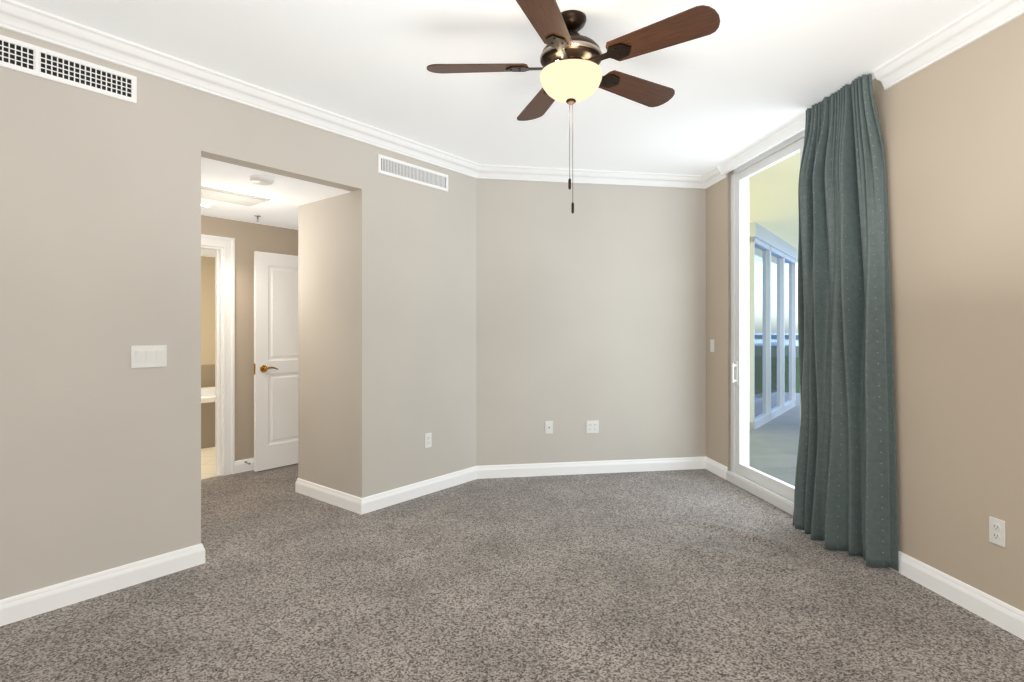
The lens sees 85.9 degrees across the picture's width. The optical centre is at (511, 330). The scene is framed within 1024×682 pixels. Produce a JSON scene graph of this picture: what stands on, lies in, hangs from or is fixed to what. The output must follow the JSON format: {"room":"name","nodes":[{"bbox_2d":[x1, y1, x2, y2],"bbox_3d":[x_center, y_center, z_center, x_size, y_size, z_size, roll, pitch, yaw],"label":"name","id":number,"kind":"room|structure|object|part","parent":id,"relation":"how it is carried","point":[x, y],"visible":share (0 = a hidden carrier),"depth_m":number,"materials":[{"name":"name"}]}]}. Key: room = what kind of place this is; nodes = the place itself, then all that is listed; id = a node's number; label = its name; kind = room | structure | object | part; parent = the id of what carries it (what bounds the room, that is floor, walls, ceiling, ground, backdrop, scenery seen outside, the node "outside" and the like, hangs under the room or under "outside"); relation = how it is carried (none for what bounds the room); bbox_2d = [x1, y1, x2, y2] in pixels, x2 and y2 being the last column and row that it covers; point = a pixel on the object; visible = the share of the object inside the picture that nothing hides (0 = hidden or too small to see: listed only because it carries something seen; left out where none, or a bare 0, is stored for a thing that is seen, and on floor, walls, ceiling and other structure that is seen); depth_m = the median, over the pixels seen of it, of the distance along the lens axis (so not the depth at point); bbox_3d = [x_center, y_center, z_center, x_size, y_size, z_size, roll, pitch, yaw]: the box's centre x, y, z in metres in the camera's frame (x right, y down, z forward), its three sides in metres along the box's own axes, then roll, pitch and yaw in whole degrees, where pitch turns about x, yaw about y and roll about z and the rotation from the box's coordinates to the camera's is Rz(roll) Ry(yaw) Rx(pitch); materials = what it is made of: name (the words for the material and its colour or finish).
{"room":"empty bedroom","nodes":[
{"label":"empty bedroom","id":0,"kind":"room"},
{"bbox_2d":[201,256,214,364],"bbox_3d":[-3.704,0.120,5.903,2.780,2.340,3.240,0,0,39],"label":"wall","id":1,"kind":"structure","parent":0,"point":[207,310],"depth_m":7.42,"materials":[{"name":"beige paint"}]},
{"bbox_2d":[201,447,222,479],"bbox_3d":[-3.650,1.338,5.859,2.880,0.104,3.200,0,0,39],"label":"floor","id":2,"kind":"structure","parent":0,"point":[207,463],"depth_m":5.33,"materials":[{"name":"beige tile"}]},
{"bbox_2d":[201,365,214,448],"bbox_3d":[-4.120,0.873,6.239,1.450,0.826,2.980,0,0,39],"label":"bathtub","id":3,"kind":"object","parent":2,"relation":"on","point":[207,406],"visible":0.15,"depth_m":6.09,"materials":[{"name":"tile"}]},
{"bbox_2d":[0,27,475,599],"bbox_3d":[-2.015,-0.070,2.789,0.120,2.720,5.516,0,0,39],"label":"wall","id":4,"kind":"structure","parent":0,"point":[100,277],"depth_m":2.85,"materials":[{"name":"paint"}]},
{"bbox_2d":[0,35,136,103],"bbox_3d":[-2.162,-1.227,2.503,0.011,0.135,0.780,0,0,39],"label":"air vent","id":5,"kind":"object","parent":4,"relation":"in","point":[27,58],"visible":1,"depth_m":2.59,"materials":[{"name":"white metal"}]},
{"bbox_2d":[131,345,166,367],"bbox_3d":[-1.880,0.134,2.852,0.011,0.114,0.162,0,0,39],"label":"light switch","id":6,"kind":"object","parent":4,"relation":"attached to","point":[148,356],"visible":1,"depth_m":2.85,"materials":[{"name":"white plastic"}]},
{"bbox_2d":[378,154,447,191],"bbox_3d":[-0.748,-1.212,4.255,0.011,0.135,0.700,0,0,39],"label":"air vent","id":7,"kind":"object","parent":4,"relation":"in","point":[396,168],"visible":1,"depth_m":4.23,"materials":[{"name":"white metal"}]},
{"bbox_2d":[425,433,431,447],"bbox_3d":[-0.663,0.870,4.360,0.009,0.114,0.070,0,0,39],"label":"electrical outlet","id":8,"kind":"object","parent":4,"relation":"attached to","point":[428,440],"visible":1,"depth_m":4.36,"materials":[{"name":"white plastic"}]},
{"bbox_2d":[0,457,1023,639],"bbox_3d":[-0.514,1.235,2.054,6.224,0.110,7.309,0,0,0],"label":"baseboard","id":9,"kind":"structure","parent":4,"relation":"attached to","point":[1001,614],"depth_m":2.90,"materials":[{"name":"white paint"}]},
{"bbox_2d":[0,0,1023,188],"bbox_3d":[-0.514,-1.380,1.780,6.224,0.100,6.760,0,0,0],"label":"crown molding","id":10,"kind":"structure","parent":4,"relation":"attached to","point":[977,22],"depth_m":2.98,"materials":[{"name":"white paint"}]},
{"bbox_2d":[201,215,297,460],"bbox_3d":[-2.577,0.120,4.990,0.120,2.340,2.185,0,0,39],"label":"wall","id":11,"kind":"structure","parent":0,"point":[250,238],"depth_m":5.05,"materials":[{"name":"paint"}]},
{"bbox_2d":[201,234,234,475],"bbox_3d":[-2.849,0.230,4.634,0.144,2.126,0.946,0,0,39],"label":"door frame","id":12,"kind":"structure","parent":11,"relation":"attached to","point":[223,248],"depth_m":4.92,"materials":[{"name":"white paint"}]},
{"bbox_2d":[201,157,350,256],"bbox_3d":[-3.058,-1.050,5.317,4.680,0.100,2.900,0,0,39],"label":"ceiling","id":13,"kind":"structure","parent":0,"point":[287,196],"depth_m":4.01,"materials":[{"name":"paint"}]},
{"bbox_2d":[201,203,213,207],"bbox_3d":[-2.452,-0.997,4.365,0.148,0.007,0.148,0,0,0],"label":"recessed light","id":14,"kind":"object","parent":13,"relation":"in","point":[207,206],"visible":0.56,"depth_m":4.40,"materials":[{"name":"white paint"}]},
{"bbox_2d":[201,186,270,206],"bbox_3d":[-2.157,-0.995,4.062,0.340,0.010,0.600,0,0,39],"label":"ceiling light","id":15,"kind":"object","parent":13,"relation":"attached to","point":[226,196],"visible":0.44,"depth_m":4.09,"materials":[{"name":"white paint"}]},
{"bbox_2d":[250,175,273,184],"bbox_3d":[-1.639,-0.983,3.606,0.148,0.034,0.148,0,0,0],"label":"smoke detector","id":16,"kind":"object","parent":13,"relation":"attached to","point":[261,180],"visible":1,"depth_m":3.56,"materials":[{"name":"white plastic"}]},
{"bbox_2d":[298,192,351,494],"bbox_3d":[-1.117,0.120,4.570,0.720,2.340,1.003,0,0,39],"label":"wall","id":17,"kind":"structure","parent":0,"point":[325,342],"depth_m":4.16,"materials":[{"name":"paint"}]},
{"bbox_2d":[14,0,985,174],"bbox_3d":[-0.414,-1.490,1.797,6.624,0.120,6.994,0,0,0],"label":"ceiling","id":18,"kind":"structure","parent":0,"point":[746,75],"depth_m":2.91,"materials":[{"name":"paint"}]},
{"bbox_2d":[426,0,719,213],"bbox_3d":[0.222,-0.983,2.526,1.233,0.894,1.275,0,0,0],"label":"fan","id":19,"kind":"object","parent":18,"relation":"hanging from","point":[571,59],"visible":1,"depth_m":2.42,"materials":[{"name":"brown wood"}]},
{"bbox_3d":[-0.159,-1.210,2.535,0.470,0.006,0.162,0,13,2],"label":"blade","id":20,"kind":"part","parent":19,"relation":"part of","materials":[{"name":"brown wood"}]},
{"bbox_3d":[0.123,-1.210,2.116,0.162,0.006,0.470,14,5,19],"label":"blade","id":21,"kind":"part","parent":19,"relation":"part of","materials":[{"name":"brown wood"}]},
{"label":"blade","id":22,"kind":"part","parent":19,"relation":"part of","materials":[{"name":"brown wood"}]},
{"bbox_3d":[0.270,-1.117,2.520,0.286,0.122,0.286,0,0,0],"label":"lamp shade","id":23,"kind":"part","parent":19,"relation":"part of","materials":[{"name":"white glass"}]},
{"bbox_3d":[0.627,-1.210,2.760,0.470,0.006,0.162,0,-13,-34],"label":"blade","id":24,"kind":"part","parent":19,"relation":"part of","materials":[{"name":"brown wood"}]},
{"bbox_3d":[0.609,-1.210,2.255,0.470,0.006,0.162,0,-13,38],"label":"blade","id":25,"kind":"part","parent":19,"relation":"part of","materials":[{"name":"brown wood"}]},
{"bbox_2d":[720,115,805,174],"bbox_3d":[1.927,-1.392,3.949,0.035,0.074,1.690,0,0,-7],"label":"track rail","id":26,"kind":"object","parent":18,"relation":"attached to","point":[786,133],"visible":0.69,"depth_m":4.10,"materials":[{"name":"white paint"}]},
{"bbox_2d":[793,73,898,571],"bbox_3d":[1.917,-0.070,3.274,0.187,2.696,0.737,0,0,-7],"label":"curtain","id":27,"kind":"object","parent":26,"relation":"hanging from","point":[845,494],"visible":1,"depth_m":3.16,"materials":[{"name":"fabric"}]},
{"bbox_2d":[0,463,1023,681],"bbox_3d":[-0.414,1.332,2.043,6.624,0.117,7.487,0,0,0],"label":"floor","id":28,"kind":"structure","parent":0,"point":[574,578],"depth_m":2.61,"materials":[{"name":"grey carpet"}]},
{"bbox_2d":[476,178,705,465],"bbox_3d":[0.843,-0.070,5.057,2.361,2.720,0.120,0,0,-9],"label":"wall","id":29,"kind":"structure","parent":0,"point":[592,307],"depth_m":4.97,"materials":[{"name":"paint"}]},
{"bbox_2d":[545,421,552,433],"bbox_3d":[0.330,0.862,4.906,0.070,0.114,0.009,0,0,-9],"label":"outlet","id":30,"kind":"object","parent":29,"relation":"attached to","point":[548,427],"visible":1,"depth_m":4.90,"materials":[{"name":"white plastic"}]},
{"bbox_2d":[586,420,598,432],"bbox_3d":[0.729,0.870,4.973,0.116,0.114,0.009,0,0,-9],"label":"electrical outlet","id":31,"kind":"object","parent":29,"relation":"attached to","point":[592,426],"visible":1,"depth_m":4.97,"materials":[{"name":"white plastic"}]},
{"bbox_2d":[706,171,730,470],"bbox_3d":[1.935,-0.070,5.033,0.258,2.720,0.540,0,0,0],"label":"wall","id":32,"kind":"structure","parent":0,"point":[718,419],"depth_m":4.92,"materials":[{"name":"paint"}]},
{"bbox_2d":[710,339,713,351],"bbox_3d":[1.829,0.137,5.030,0.012,0.114,0.070,0,0,-7],"label":"light switch","id":33,"kind":"object","parent":32,"relation":"attached to","point":[711,345],"visible":1,"depth_m":5.03,"materials":[{"name":"white plastic"}]},
{"bbox_2d":[872,14,1023,611],"bbox_3d":[2.430,-0.070,0.731,0.759,2.720,4.891,0,0,0],"label":"wall","id":34,"kind":"structure","parent":0,"point":[952,127],"depth_m":2.59,"materials":[{"name":"paint"}]},
{"bbox_2d":[726,130,804,514],"bbox_3d":[2.036,-0.070,3.967,0.184,2.724,1.628,0,0,-7],"label":"sliding glass door","id":35,"kind":"structure","parent":34,"relation":"in","point":[772,498],"depth_m":4.72,"materials":[{"name":"clear glass"}]},
{"bbox_3d":[1.896,0.360,4.681,0.049,0.200,0.028,0,0,-7],"label":"handle","id":36,"kind":"part","parent":35,"relation":"part of","materials":[{"name":"white plastic"}]},
{"bbox_2d":[736,138,803,501],"bbox_3d":[1.990,-0.058,4.253,0.040,2.571,0.940,0,0,-7],"label":"sash","id":37,"kind":"object","parent":35,"relation":"attached to","point":[774,485],"visible":0.44,"depth_m":4.66,"materials":[{"name":"white metal"}]},
{"bbox_2d":[989,516,1004,546],"bbox_3d":[2.131,0.883,2.418,0.009,0.114,0.070,0,0,-7],"label":"electrical outlet","id":38,"kind":"object","parent":34,"relation":"attached to","point":[996,531],"visible":1,"depth_m":2.41,"materials":[{"name":"white plastic"}]},
{"label":"outside","id":39,"kind":"structure","parent":0,"visible":0},
{"bbox_2d":[749,393,799,486],"bbox_3d":[4.141,1.400,5.037,5.296,0.180,13.617,0,0,0],"label":"floor","id":40,"kind":"structure","parent":39,"point":[779,454],"depth_m":6.28,"materials":[{"name":"concrete"}]},
{"bbox_2d":[749,222,796,429],"bbox_3d":[4.024,-0.059,8.444,0.140,2.738,2.922,0,0,37],"label":"window","id":41,"kind":"structure","parent":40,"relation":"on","point":[784,381],"depth_m":8.02,"materials":[{"name":"clear glass"}]},
{"bbox_2d":[749,152,799,262],"bbox_3d":[4.141,-1.530,5.037,5.296,0.200,13.617,0,0,0],"label":"ceiling","id":42,"kind":"structure","parent":39,"point":[775,192],"depth_m":5.99,"materials":[{"name":"beige"}]},
{"bbox_3d":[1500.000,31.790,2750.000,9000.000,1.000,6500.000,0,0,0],"label":"plane","id":43,"kind":"object","parent":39,"visible":0},
{"bbox_2d":[796,346,799,392],"bbox_3d":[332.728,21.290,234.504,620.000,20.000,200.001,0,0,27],"label":"trees","id":44,"kind":"object","parent":43,"relation":"on","point":[797,377],"depth_m":230.77,"materials":[{"name":"green plant"}]},
{"bbox_3d":[-1.501,0.120,5.448,0.838,2.340,0.709,0,0,0],"label":"wall","id":45,"kind":"structure","parent":0,"visible":0},
{"bbox_2d":[254,251,297,471],"bbox_3d":[-2.082,0.278,5.313,0.035,2.000,0.810,0,0,39],"label":"door leaf","id":46,"kind":"structure","parent":45,"relation":"in","point":[276,346],"depth_m":5.13,"materials":[{"name":"white paint"}]},
{"bbox_2d":[260,365,277,371],"bbox_3d":[-2.230,0.348,5.056,0.058,0.064,0.147,0,0,39],"label":"door handle","id":47,"kind":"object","parent":46,"relation":"attached to","point":[263,368],"depth_m":5.03,"materials":[{"name":"gold metal"}]}
]}

